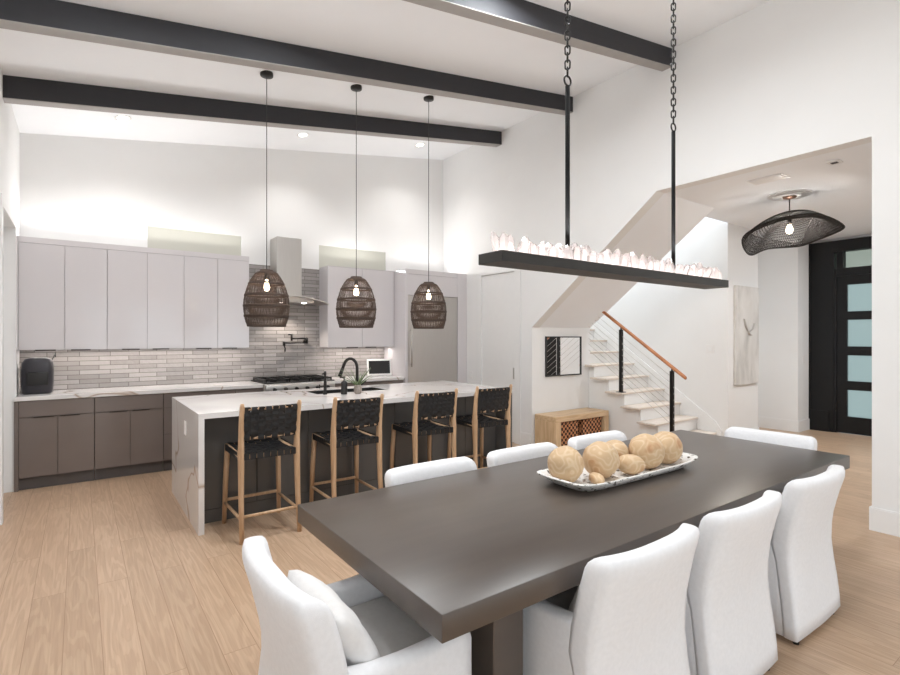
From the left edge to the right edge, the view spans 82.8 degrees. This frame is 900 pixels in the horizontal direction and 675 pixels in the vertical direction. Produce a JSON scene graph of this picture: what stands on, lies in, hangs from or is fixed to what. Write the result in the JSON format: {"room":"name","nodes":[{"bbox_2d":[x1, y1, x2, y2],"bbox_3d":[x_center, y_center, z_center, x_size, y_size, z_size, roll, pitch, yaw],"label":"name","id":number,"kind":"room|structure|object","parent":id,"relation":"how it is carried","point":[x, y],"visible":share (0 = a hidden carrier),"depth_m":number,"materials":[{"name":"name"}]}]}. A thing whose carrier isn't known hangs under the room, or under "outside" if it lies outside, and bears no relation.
{"room":"dining room","nodes":[
{"label":"dining room","id":0,"kind":"room"},
{"bbox_2d":[0,67,19,492],"bbox_3d":[-1.679,-0.585,1.308,0.140,4.200,10.490,0,0,-36],"label":"wall","id":1,"kind":"structure","parent":0,"point":[9,131],"depth_m":4.98,"materials":[{"name":"paint"}]},
{"bbox_2d":[3,228,3,492],"bbox_3d":[-4.038,0.223,4.557,0.093,2.575,1.000,0,0,-36],"label":"door","id":2,"kind":"structure","parent":1,"relation":"in","point":[3,228],"depth_m":4.94,"materials":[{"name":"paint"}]},
{"bbox_2d":[0,193,16,524],"bbox_3d":[-3.977,0.175,4.601,0.015,2.680,1.200,0,0,-36],"label":"trim","id":3,"kind":"structure","parent":1,"relation":"attached to","point":[4,205],"depth_m":4.14,"materials":[{"name":"paint"}]},
{"bbox_2d":[17,236,18,349],"bbox_3d":[-4.518,-0.455,5.346,0.014,1.170,0.312,0,0,-36],"label":"trim","id":4,"kind":"structure","parent":1,"relation":"attached to","point":[17,236],"depth_m":5.23,"materials":[{"name":"paint"}]},
{"bbox_2d":[20,133,442,468],"bbox_3d":[-2.420,-0.985,7.159,5.900,5.000,0.152,0,0,-36],"label":"wall","id":5,"kind":"structure","parent":0,"point":[73,188],"depth_m":6.75,"materials":[{"name":"paint"}]},
{"bbox_2d":[19,236,106,350],"bbox_3d":[-4.202,-0.450,5.566,0.755,1.180,0.329,0,0,-36],"label":"upper cabinet","id":6,"kind":"object","parent":5,"relation":"attached to","point":[63,283],"visible":1,"depth_m":5.43,"materials":[{"name":"paint"}]},
{"bbox_2d":[107,244,183,349],"bbox_3d":[-3.587,-0.450,6.013,0.764,1.180,0.329,0,0,-36],"label":"upper cabinet","id":7,"kind":"object","parent":5,"relation":"attached to","point":[145,285],"visible":0.98,"depth_m":5.88,"materials":[{"name":"paint"}]},
{"bbox_2d":[148,226,240,255],"bbox_3d":[-3.263,-1.119,6.548,1.084,0.468,0.090,0,0,-36],"label":"window","id":8,"kind":"structure","parent":5,"relation":"in","point":[161,238],"depth_m":6.49,"materials":[{"name":"glass"}]},
{"bbox_2d":[184,251,248,348],"bbox_3d":[-2.974,-0.450,6.458,0.750,1.180,0.329,0,0,-36],"label":"upper cabinet","id":9,"kind":"object","parent":5,"relation":"attached to","point":[215,285],"visible":0.97,"depth_m":6.31,"materials":[{"name":"paint"}]},
{"bbox_2d":[283,334,307,351],"bbox_3d":[-2.173,0.073,7.175,0.395,0.244,0.083,0,0,-42],"label":"pot filler","id":10,"kind":"object","parent":5,"relation":"attached to","point":[305,340],"visible":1,"depth_m":7.13,"materials":[{"name":"black metal"}]},
{"bbox_2d":[270,236,328,305],"bbox_3d":[-2.166,-0.903,6.928,0.960,0.893,0.517,0,0,-36],"label":"range hood","id":11,"kind":"object","parent":5,"relation":"attached to","point":[285,252],"visible":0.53,"depth_m":6.90,"materials":[{"name":"metal"}]},
{"bbox_2d":[319,245,384,269],"bbox_3d":[-1.502,-1.119,7.827,1.110,0.468,0.090,0,0,-36],"label":"window","id":12,"kind":"structure","parent":5,"relation":"in","point":[328,255],"depth_m":7.76,"materials":[{"name":"glass"}]},
{"bbox_2d":[319,265,393,347],"bbox_3d":[-1.378,-0.432,7.617,1.065,1.165,0.329,0,0,-36],"label":"upper cabinet","id":13,"kind":"object","parent":5,"relation":"attached to","point":[331,278],"visible":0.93,"depth_m":7.44,"materials":[{"name":"paint"}]},
{"bbox_2d":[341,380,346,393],"bbox_3d":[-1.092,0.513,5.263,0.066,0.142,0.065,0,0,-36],"label":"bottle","id":14,"kind":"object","parent":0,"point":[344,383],"depth_m":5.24,"materials":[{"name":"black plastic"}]},
{"bbox_2d":[0,0,769,159],"bbox_3d":[0.611,-2.686,2.885,6.020,1.065,10.650,0,0,-36],"label":"ceiling","id":15,"kind":"structure","parent":0,"point":[401,32],"depth_m":4.79,"materials":[{"name":"paint"}]},
{"bbox_2d":[114,115,131,120],"bbox_3d":[-3.479,-2.335,5.425,0.162,0.032,0.164,0,0,-36],"label":"recessed light","id":16,"kind":"object","parent":15,"relation":"in","point":[118,117],"visible":1,"depth_m":5.43,"materials":[{"name":"white plastic"}]},
{"bbox_2d":[3,75,501,146],"bbox_3d":[-1.522,-2.523,5.949,5.570,1.041,0.115,0,0,-36],"label":"ceiling beam","id":17,"kind":"structure","parent":15,"relation":"attached to","point":[16,90],"depth_m":5.26,"materials":[{"name":"paint"}]},
{"bbox_2d":[243,70,289,326],"bbox_3d":[-1.730,-1.305,4.814,0.423,2.405,0.423,0,0,19],"label":"pendant lamp","id":18,"kind":"object","parent":15,"relation":"hanging from","point":[271,302],"visible":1,"depth_m":4.71,"materials":[{"name":"wicker"}]},
{"bbox_2d":[0,0,572,114],"bbox_3d":[-0.731,-2.523,4.860,5.570,1.041,0.115,0,0,-36],"label":"ceiling beam","id":19,"kind":"structure","parent":15,"relation":"attached to","point":[56,18],"depth_m":4.11,"materials":[{"name":"paint"}]},
{"bbox_2d":[297,133,308,136],"bbox_3d":[-1.914,-2.636,6.638,0.162,0.032,0.164,0,0,-36],"label":"recessed light","id":20,"kind":"object","parent":15,"relation":"in","point":[299,134],"visible":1,"depth_m":6.63,"materials":[{"name":"white plastic"}]},
{"bbox_2d":[336,84,376,327],"bbox_3d":[-0.984,-1.375,5.356,0.423,2.545,0.423,0,0,26],"label":"pendant lamp","id":21,"kind":"object","parent":15,"relation":"hanging from","point":[353,303],"visible":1,"depth_m":5.25,"materials":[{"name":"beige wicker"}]},
{"bbox_2d":[415,143,424,146],"bbox_3d":[-0.454,-2.912,7.713,0.162,0.032,0.164,0,0,-36],"label":"recessed light","id":22,"kind":"object","parent":15,"relation":"in","point":[419,144],"visible":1,"depth_m":7.71,"materials":[{"name":"white plastic"}]},
{"bbox_2d":[410,95,446,328],"bbox_3d":[-0.247,-1.444,5.892,0.423,2.684,0.423,0,0,-27],"label":"pendant lamp","id":23,"kind":"object","parent":15,"relation":"hanging from","point":[428,303],"visible":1,"depth_m":5.79,"materials":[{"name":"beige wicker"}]},
{"bbox_2d":[403,0,671,70],"bbox_3d":[0.053,-2.523,3.781,5.570,1.041,0.115,0,0,-36],"label":"ceiling beam","id":24,"kind":"structure","parent":15,"relation":"attached to","point":[522,16],"depth_m":4.35,"materials":[{"name":"paint"}]},
{"bbox_2d":[479,0,728,288],"bbox_3d":[0.984,-1.533,2.839,1.994,2.407,0.182,0,0,-36],"label":"crystal chandelier","id":25,"kind":"object","parent":15,"relation":"hanging from","point":[504,258],"visible":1,"depth_m":2.56,"materials":[{"name":"black metal"}]},
{"bbox_2d":[0,427,899,674],"bbox_3d":[2.360,1.545,4.620,10.650,0.060,11.300,0,0,-36],"label":"floor","id":26,"kind":"structure","parent":0,"point":[110,576],"depth_m":3.15,"materials":[{"name":"brown wood"}]},
{"bbox_2d":[19,397,93,489],"bbox_3d":[-4.163,1.071,5.427,0.613,0.888,0.599,0,0,-36],"label":"base cabinet","id":27,"kind":"object","parent":26,"relation":"on","point":[56,436],"visible":0.99,"depth_m":5.19,"materials":[{"name":"beige paint"}]},
{"bbox_2d":[14,401,18,491],"bbox_3d":[-4.429,1.071,5.241,0.033,0.888,0.587,0,0,-36],"label":"trim","id":28,"kind":"structure","parent":27,"relation":"attached to","point":[16,404],"depth_m":5.01,"materials":[{"name":"beige paint"}]},
{"bbox_2d":[94,393,162,479],"bbox_3d":[-3.656,1.071,5.795,0.635,0.888,0.599,0,0,-36],"label":"base cabinet","id":29,"kind":"object","parent":26,"relation":"on","point":[128,429],"visible":0.98,"depth_m":5.55,"materials":[{"name":"beige paint"}]},
{"bbox_2d":[163,389,234,470],"bbox_3d":[-3.089,1.071,6.207,0.760,0.888,0.599,0,0,-36],"label":"base cabinet","id":30,"kind":"object","parent":26,"relation":"on","point":[167,397],"visible":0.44,"depth_m":5.79,"materials":[{"name":"beige paint"}]},
{"bbox_2d":[14,381,262,401],"bbox_3d":[-3.475,0.606,5.921,2.377,0.042,0.610,0,0,-36],"label":"countertop","id":31,"kind":"structure","parent":30,"relation":"on","point":[137,390],"depth_m":5.74,"materials":[{"name":"white stone"}]},
{"bbox_2d":[21,352,55,394],"bbox_3d":[-4.359,0.372,5.403,0.280,0.424,0.391,0,0,-36],"label":"countertop appliance","id":32,"kind":"object","parent":31,"relation":"on","point":[37,374],"visible":1,"depth_m":5.25,"materials":[{"name":"black plastic"}]},
{"bbox_2d":[235,388,262,392],"bbox_3d":[-2.646,1.071,6.529,0.330,0.888,0.599,0,0,-36],"label":"base cabinet","id":33,"kind":"object","parent":26,"relation":"on","point":[248,389],"visible":0.19,"depth_m":6.29,"materials":[{"name":"beige paint"}]},
{"bbox_2d":[222,400,301,544],"bbox_3d":[-1.505,1.001,4.075,0.478,1.029,0.581,0,0,-36],"label":"bar stool","id":34,"kind":"object","parent":26,"relation":"on","point":[271,423],"visible":1,"depth_m":3.93,"materials":[{"name":"black leather"}]},
{"bbox_2d":[251,374,334,390],"bbox_3d":[-2.101,1.024,6.856,0.936,0.982,0.709,0,0,-36],"label":"stove","id":35,"kind":"object","parent":26,"relation":"on","point":[271,383],"visible":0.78,"depth_m":6.64,"materials":[{"name":"metal"}]},
{"bbox_2d":[251,379,333,383],"bbox_3d":[-2.119,0.578,6.881,0.930,0.015,0.615,0,0,-36],"label":"cooktop","id":36,"kind":"object","parent":35,"relation":"in","point":[267,381],"depth_m":6.62,"materials":[{"name":"black metal"}]},
{"bbox_2d":[309,394,383,501],"bbox_3d":[-0.913,1.001,4.505,0.478,1.029,0.581,0,0,-35],"label":"bar stool","id":37,"kind":"object","parent":26,"relation":"on","point":[349,415],"visible":0.96,"depth_m":4.36,"materials":[{"name":"brown wood"}]},
{"bbox_2d":[242,536,471,674],"bbox_3d":[-0.343,1.105,1.710,0.605,0.819,0.619,0,0,-36],"label":"dining chair","id":38,"kind":"object","parent":26,"relation":"on","point":[300,635],"visible":0.91,"depth_m":1.53,"materials":[{"name":"white fabric"}]},
{"bbox_2d":[287,570,379,665],"bbox_3d":[-0.375,0.909,1.631,0.192,0.236,0.420,0,0,-36],"label":"throw pillow","id":39,"kind":"object","parent":38,"relation":"on","point":[358,646],"visible":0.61,"depth_m":1.50,"materials":[{"name":"white fabric"}]},
{"bbox_2d":[350,596,431,656],"bbox_3d":[-0.276,1.081,1.758,0.440,0.123,0.438,0,0,-36],"label":"seat cushion","id":40,"kind":"object","parent":38,"relation":"on","point":[389,627],"depth_m":1.81,"materials":[{"name":"grey fabric"}]},
{"bbox_2d":[204,393,511,523],"bbox_3d":[-0.987,1.073,5.420,3.215,0.885,1.350,0,0,-36],"label":"kitchen island","id":41,"kind":"object","parent":26,"relation":"on","point":[259,474],"visible":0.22,"depth_m":4.71,"materials":[{"name":"grey paint"}]},
{"bbox_2d":[172,381,512,535],"bbox_3d":[-1.006,1.050,5.412,3.265,0.930,1.380,0,0,-36],"label":"island countertop","id":42,"kind":"structure","parent":41,"relation":"on","point":[188,449],"depth_m":4.66,"materials":[{"name":"white stone"}]},
{"bbox_2d":[319,371,326,394],"bbox_3d":[-1.327,0.465,5.266,0.090,0.240,0.124,0,0,-36],"label":"water tap","id":43,"kind":"object","parent":42,"relation":"on","point":[324,373],"visible":1,"depth_m":5.23,"materials":[{"name":"black metal"}]},
{"bbox_2d":[340,376,346,393],"bbox_3d":[-1.098,0.492,5.259,0.079,0.184,0.065,0,0,-36],"label":"soap dispenser","id":44,"kind":"object","parent":42,"relation":"on","point":[343,383],"visible":0.86,"depth_m":5.24,"materials":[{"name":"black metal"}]},
{"bbox_2d":[305,387,385,393],"bbox_3d":[-1.146,0.719,5.644,0.817,0.263,0.357,0,0,-36],"label":"sink","id":45,"kind":"object","parent":42,"relation":"in","point":[367,388],"visible":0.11,"depth_m":5.77,"materials":[{"name":"metal"}]},
{"bbox_2d":[338,357,365,384],"bbox_3d":[-1.043,0.398,5.441,0.304,0.374,0.063,0,0,-11],"label":"kitchen faucet","id":46,"kind":"object","parent":42,"relation":"on","point":[346,360],"visible":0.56,"depth_m":5.43,"materials":[{"name":"black metal"}]},
{"bbox_2d":[334,367,371,393],"bbox_3d":[-0.956,0.446,5.324,0.408,0.276,0.462,0,0,22],"label":"potted plant","id":47,"kind":"object","parent":42,"relation":"on","point":[357,385],"visible":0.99,"depth_m":5.28,"materials":[{"name":"green plant"}]},
{"bbox_2d":[335,380,402,386],"bbox_3d":[-1.309,1.071,7.501,1.100,0.888,0.599,0,0,-36],"label":"base cabinet","id":48,"kind":"object","parent":26,"relation":"on","point":[390,381],"visible":0.1,"depth_m":7.33,"materials":[{"name":"beige paint"}]},
{"bbox_2d":[328,375,403,383],"bbox_3d":[-1.305,0.606,7.498,1.098,0.042,0.610,0,0,-36],"label":"countertop","id":49,"kind":"structure","parent":48,"relation":"on","point":[387,377],"depth_m":7.41,"materials":[{"name":"white stone"}]},
{"bbox_2d":[367,359,391,375],"bbox_3d":[-1.088,0.456,7.794,0.380,0.256,0.108,0,0,-22],"label":"display","id":50,"kind":"object","parent":49,"relation":"on","point":[379,367],"visible":1,"depth_m":7.76,"materials":[{"name":"white plastic"}]},
{"bbox_2d":[390,388,457,468],"bbox_3d":[-0.259,1.001,4.992,0.478,1.029,0.581,0,0,-32],"label":"bar stool","id":51,"kind":"object","parent":26,"relation":"on","point":[429,406],"visible":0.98,"depth_m":4.81,"materials":[{"name":"black leather"}]},
{"bbox_2d":[384,269,466,382],"bbox_3d":[-0.385,0.247,8.144,1.144,2.535,0.650,0,0,-36],"label":"tall cabinet","id":52,"kind":"object","parent":26,"relation":"on","point":[406,281],"visible":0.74,"depth_m":7.81,"materials":[{"name":"paint"}]},
{"bbox_2d":[384,457,476,486],"bbox_3d":[0.030,1.105,2.638,0.588,0.819,0.594,0,0,-36],"label":"dining chair","id":53,"kind":"object","parent":26,"relation":"on","point":[443,467],"visible":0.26,"depth_m":2.80,"materials":[{"name":"white fabric"}]},
{"bbox_2d":[408,295,456,382],"bbox_3d":[-0.424,0.431,8.080,0.918,2.128,0.707,0,0,-36],"label":"refrigerator","id":54,"kind":"object","parent":26,"relation":"on","point":[432,353],"visible":0.42,"depth_m":7.86,"materials":[{"name":"metal"}]},
{"bbox_2d":[447,384,511,468],"bbox_3d":[0.314,1.001,5.420,0.478,1.029,0.581,0,0,-32],"label":"bar stool","id":55,"kind":"object","parent":26,"relation":"on","point":[489,400],"visible":0.93,"depth_m":5.23,"materials":[{"name":"black leather"}]},
{"bbox_2d":[487,442,557,466],"bbox_3d":[0.596,1.105,3.050,0.588,0.819,0.594,0,0,-36],"label":"dining chair","id":56,"kind":"object","parent":26,"relation":"on","point":[530,451],"visible":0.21,"depth_m":3.21,"materials":[{"name":"white fabric"}]},
{"bbox_2d":[535,407,608,446],"bbox_3d":[1.735,1.285,7.212,1.115,0.460,0.390,0,0,-36],"label":"bench","id":57,"kind":"object","parent":26,"relation":"on","point":[547,425],"visible":0.64,"depth_m":6.97,"materials":[{"name":"brown wood"}]},
{"bbox_2d":[561,420,578,445],"bbox_3d":[1.528,1.298,7.050,0.376,0.321,0.328,0,0,-36],"label":"wicker basket","id":58,"kind":"object","parent":57,"relation":"on","point":[569,429],"visible":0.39,"depth_m":6.92,"materials":[{"name":"orange wicker"}]},
{"bbox_2d":[578,417,601,435],"bbox_3d":[1.917,1.298,7.332,0.415,0.321,0.329,0,0,-36],"label":"wicker basket","id":59,"kind":"object","parent":57,"relation":"on","point":[590,425],"visible":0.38,"depth_m":7.17,"materials":[{"name":"orange wicker"}]},
{"bbox_2d":[298,430,849,674],"bbox_3d":[0.933,1.135,2.784,3.187,0.760,1.137,0,0,-36],"label":"dining table","id":60,"kind":"object","parent":26,"relation":"on","point":[460,554],"visible":0.76,"depth_m":2.04,"materials":[{"name":"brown wood"}]},
{"bbox_2d":[536,452,697,490],"bbox_3d":[0.952,0.725,2.824,1.070,0.058,0.369,0,0,-36],"label":"dough bowl","id":61,"kind":"object","parent":60,"relation":"on","point":[582,483],"visible":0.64,"depth_m":2.67,"materials":[{"name":"white ceramic"}]},
{"bbox_2d":[547,445,583,481],"bbox_3d":[0.592,0.649,2.613,0.186,0.185,0.183,0,0,-36],"label":"ball","id":62,"kind":"object","parent":61,"relation":"in","point":[566,463],"visible":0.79,"depth_m":2.55,"materials":[{"name":"brown wood"}]},
{"bbox_2d":[589,472,604,483],"bbox_3d":[0.743,0.715,2.585,0.071,0.056,0.120,0,0,-7],"label":"ball","id":63,"kind":"object","parent":61,"relation":"in","point":[595,478],"visible":0.82,"depth_m":2.55,"materials":[{"name":"brown wood"}]},
{"bbox_2d":[582,441,619,477],"bbox_3d":[0.800,0.646,2.703,0.193,0.192,0.192,0,0,14],"label":"ball","id":64,"kind":"object","parent":61,"relation":"in","point":[601,457],"visible":0.82,"depth_m":2.63,"materials":[{"name":"brown wood"}]},
{"bbox_2d":[607,440,628,456],"bbox_3d":[0.944,0.653,2.911,0.150,0.136,0.149,0,0,-26],"label":"ball","id":65,"kind":"object","parent":61,"relation":"in","point":[622,449],"visible":0.38,"depth_m":2.86,"materials":[{"name":"brown wood"}]},
{"bbox_2d":[618,454,644,474],"bbox_3d":[0.975,0.685,2.753,0.150,0.108,0.108,0,0,24],"label":"ball","id":66,"kind":"object","parent":61,"relation":"in","point":[631,464],"visible":0.93,"depth_m":2.71,"materials":[{"name":"brown wood"}]},
{"bbox_2d":[628,433,664,468],"bbox_3d":[1.114,0.646,2.899,0.200,0.199,0.197,0,0,-16],"label":"ball","id":67,"kind":"object","parent":61,"relation":"in","point":[648,447],"visible":0.83,"depth_m":2.83,"materials":[{"name":"brown wood"}]},
{"bbox_2d":[653,431,682,463],"bbox_3d":[1.272,0.649,3.013,0.189,0.190,0.190,0,0,33],"label":"ball","id":68,"kind":"object","parent":61,"relation":"in","point":[673,447],"visible":0.79,"depth_m":2.94,"materials":[{"name":"brown wood"}]},
{"bbox_2d":[568,430,626,449],"bbox_3d":[1.187,1.105,3.479,0.588,0.819,0.594,0,0,-36],"label":"dining chair","id":69,"kind":"object","parent":26,"relation":"on","point":[578,442],"visible":0.14,"depth_m":3.65,"materials":[{"name":"white fabric"}]},
{"bbox_2d":[523,523,699,674],"bbox_3d":[0.555,1.105,1.944,0.588,0.819,0.594,0,0,-36],"label":"dining chair","id":70,"kind":"object","parent":26,"relation":"on","point":[628,616],"visible":0.79,"depth_m":1.71,"materials":[{"name":"white fabric"}]},
{"bbox_2d":[545,585,577,609],"bbox_3d":[0.507,1.081,2.010,0.408,0.123,0.430,0,0,-36],"label":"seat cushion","id":71,"kind":"object","parent":70,"relation":"on","point":[563,599],"depth_m":1.99,"materials":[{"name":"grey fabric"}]},
{"bbox_2d":[569,585,579,611],"bbox_3d":[0.594,0.927,1.891,0.400,0.174,0.128,0,0,-36],"label":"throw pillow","id":72,"kind":"object","parent":70,"relation":"on","point":[572,604],"visible":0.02,"depth_m":1.80,"materials":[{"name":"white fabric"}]},
{"bbox_2d":[584,322,721,439],"bbox_3d":[2.279,0.538,8.267,1.095,1.954,3.657,0,0,-36],"label":"staircase","id":73,"kind":"structure","parent":26,"relation":"on","point":[626,418],"depth_m":7.52,"materials":[{"name":"white wood"}]},
{"bbox_2d":[589,311,686,431],"bbox_3d":[2.321,0.050,7.481,0.210,2.560,2.425,0,0,-36],"label":"stair railing","id":74,"kind":"object","parent":73,"relation":"on","point":[616,322],"visible":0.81,"depth_m":6.99,"materials":[{"name":"brown wood"}]},
{"bbox_2d":[685,490,781,674],"bbox_3d":[1.133,1.105,2.361,0.588,0.819,0.594,0,0,-36],"label":"dining chair","id":75,"kind":"object","parent":26,"relation":"on","point":[730,626],"visible":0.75,"depth_m":2.09,"materials":[{"name":"white fabric"}]},
{"bbox_2d":[724,427,816,450],"bbox_3d":[2.180,1.105,3.630,0.605,0.819,0.619,0,0,-38],"label":"dining chair","id":76,"kind":"object","parent":26,"relation":"on","point":[779,438],"visible":0.19,"depth_m":3.74,"materials":[{"name":"white fabric"}]},
{"bbox_2d":[768,464,844,644],"bbox_3d":[1.781,1.105,2.832,0.588,0.819,0.594,0,0,-36],"label":"dining chair","id":77,"kind":"object","parent":26,"relation":"on","point":[802,573],"visible":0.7,"depth_m":2.55,"materials":[{"name":"white fabric"}]},
{"bbox_2d":[539,327,589,412],"bbox_3d":[1.024,0.688,8.364,1.090,1.655,2.270,0,0,-36],"label":"wall","id":78,"kind":"structure","parent":0,"point":[556,393],"depth_m":7.42,"materials":[{"name":"paint"}]},
{"bbox_2d":[545,336,581,376],"bbox_3d":[1.652,0.269,7.400,0.752,0.568,0.027,0,0,-36],"label":"picture","id":79,"kind":"object","parent":78,"relation":"attached to","point":[563,354],"visible":1,"depth_m":7.39,"materials":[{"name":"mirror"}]},
{"bbox_2d":[540,193,713,327],"bbox_3d":[2.165,-1.002,6.794,1.090,1.725,2.152,0,0,-36],"label":"staircase underside","id":80,"kind":"structure","parent":0,"point":[651,235],"depth_m":6.52,"materials":[{"name":"paint"}]},
{"bbox_2d":[590,223,732,435],"bbox_3d":[2.562,-1.385,8.936,0.150,5.800,4.553,0,0,-36],"label":"wall","id":81,"kind":"structure","parent":0,"point":[678,323],"depth_m":7.43,"materials":[{"name":"paint"}]},
{"bbox_2d":[443,0,899,512],"bbox_3d":[2.944,-0.910,4.667,0.150,4.850,10.490,0,0,-36],"label":"wall","id":82,"kind":"structure","parent":0,"point":[778,82],"depth_m":5.06,"materials":[{"name":"paint"}]},
{"bbox_2d":[482,272,513,441],"bbox_3d":[0.725,0.279,7.626,0.062,2.460,0.748,0,0,-36],"label":"door","id":83,"kind":"structure","parent":82,"relation":"in","point":[497,289],"depth_m":7.62,"materials":[{"name":"paint"}]},
{"bbox_2d":[477,267,520,444],"bbox_3d":[0.714,0.230,7.592,0.020,2.570,0.975,0,0,-36],"label":"trim","id":84,"kind":"structure","parent":82,"relation":"attached to","point":[495,270],"depth_m":7.28,"materials":[{"name":"paint"}]},
{"bbox_2d":[521,432,899,536],"bbox_3d":[3.539,1.424,3.836,0.164,0.182,8.445,0,0,-36],"label":"baseboard","id":85,"kind":"structure","parent":82,"relation":"attached to","point":[880,520],"depth_m":3.96,"materials":[{"name":"paint"}]},
{"bbox_2d":[733,224,757,428],"bbox_3d":[4.234,-0.035,7.417,0.770,3.100,0.130,0,0,-36],"label":"wall","id":86,"kind":"structure","parent":0,"point":[745,266],"depth_m":7.32,"materials":[{"name":"paint"}]},
{"bbox_2d":[734,285,758,384],"bbox_3d":[4.273,-0.031,7.321,0.688,1.402,0.070,0,0,-36],"label":"wall art","id":87,"kind":"object","parent":86,"relation":"attached to","point":[746,299],"visible":1,"depth_m":7.29,"materials":[{"name":"fabric"}]},
{"bbox_2d":[752,416,809,431],"bbox_3d":[4.753,1.424,7.944,2.530,0.182,0.634,0,0,-36],"label":"baseboard","id":88,"kind":"structure","parent":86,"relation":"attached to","point":[763,422],"depth_m":8.34,"materials":[{"name":"paint"}]},
{"bbox_2d":[665,142,871,242],"bbox_3d":[4.965,-1.685,6.079,4.780,0.200,5.200,0,0,-36],"label":"ceiling","id":89,"kind":"structure","parent":0,"point":[842,192],"depth_m":5.65,"materials":[{"name":"paint"}]},
{"bbox_2d":[747,173,789,184],"bbox_3d":[3.176,-1.577,5.088,0.200,0.015,0.320,0,0,-36],"label":"ceiling vent","id":90,"kind":"object","parent":89,"relation":"in","point":[775,177],"visible":1,"depth_m":5.07,"materials":[{"name":"white plastic"}]},
{"bbox_2d":[741,190,844,255],"bbox_3d":[3.791,-1.282,5.700,0.997,0.605,0.920,0,0,-25],"label":"pendant lamp","id":91,"kind":"object","parent":89,"relation":"hanging from","point":[835,226],"visible":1,"depth_m":5.71,"materials":[{"name":"black metal"}]},
{"bbox_2d":[826,159,842,164],"bbox_3d":[3.462,-1.577,4.592,0.120,0.014,0.100,0,0,-36],"label":"smoke detector","id":92,"kind":"object","parent":89,"relation":"attached to","point":[837,161],"visible":1,"depth_m":4.58,"materials":[{"name":"white plastic"}]},
{"bbox_2d":[758,238,810,420],"bbox_3d":[5.615,-0.035,8.672,0.680,3.100,0.770,0,0,-36],"label":"wall","id":93,"kind":"structure","parent":0,"point":[783,273],"depth_m":8.36,"materials":[{"name":"paint"}]},
{"bbox_2d":[811,234,871,243],"bbox_3d":[7.215,-0.035,6.929,0.140,3.100,3.930,0,0,-36],"label":"wall","id":94,"kind":"structure","parent":0,"point":[870,234],"depth_m":8.13,"materials":[{"name":"paint"}]},
{"bbox_2d":[809,236,871,435],"bbox_3d":[6.745,-0.015,7.404,0.182,3.060,2.610,0,0,-36],"label":"door","id":95,"kind":"structure","parent":94,"relation":"in","point":[840,271],"depth_m":8.09,"materials":[{"name":"black paint"}]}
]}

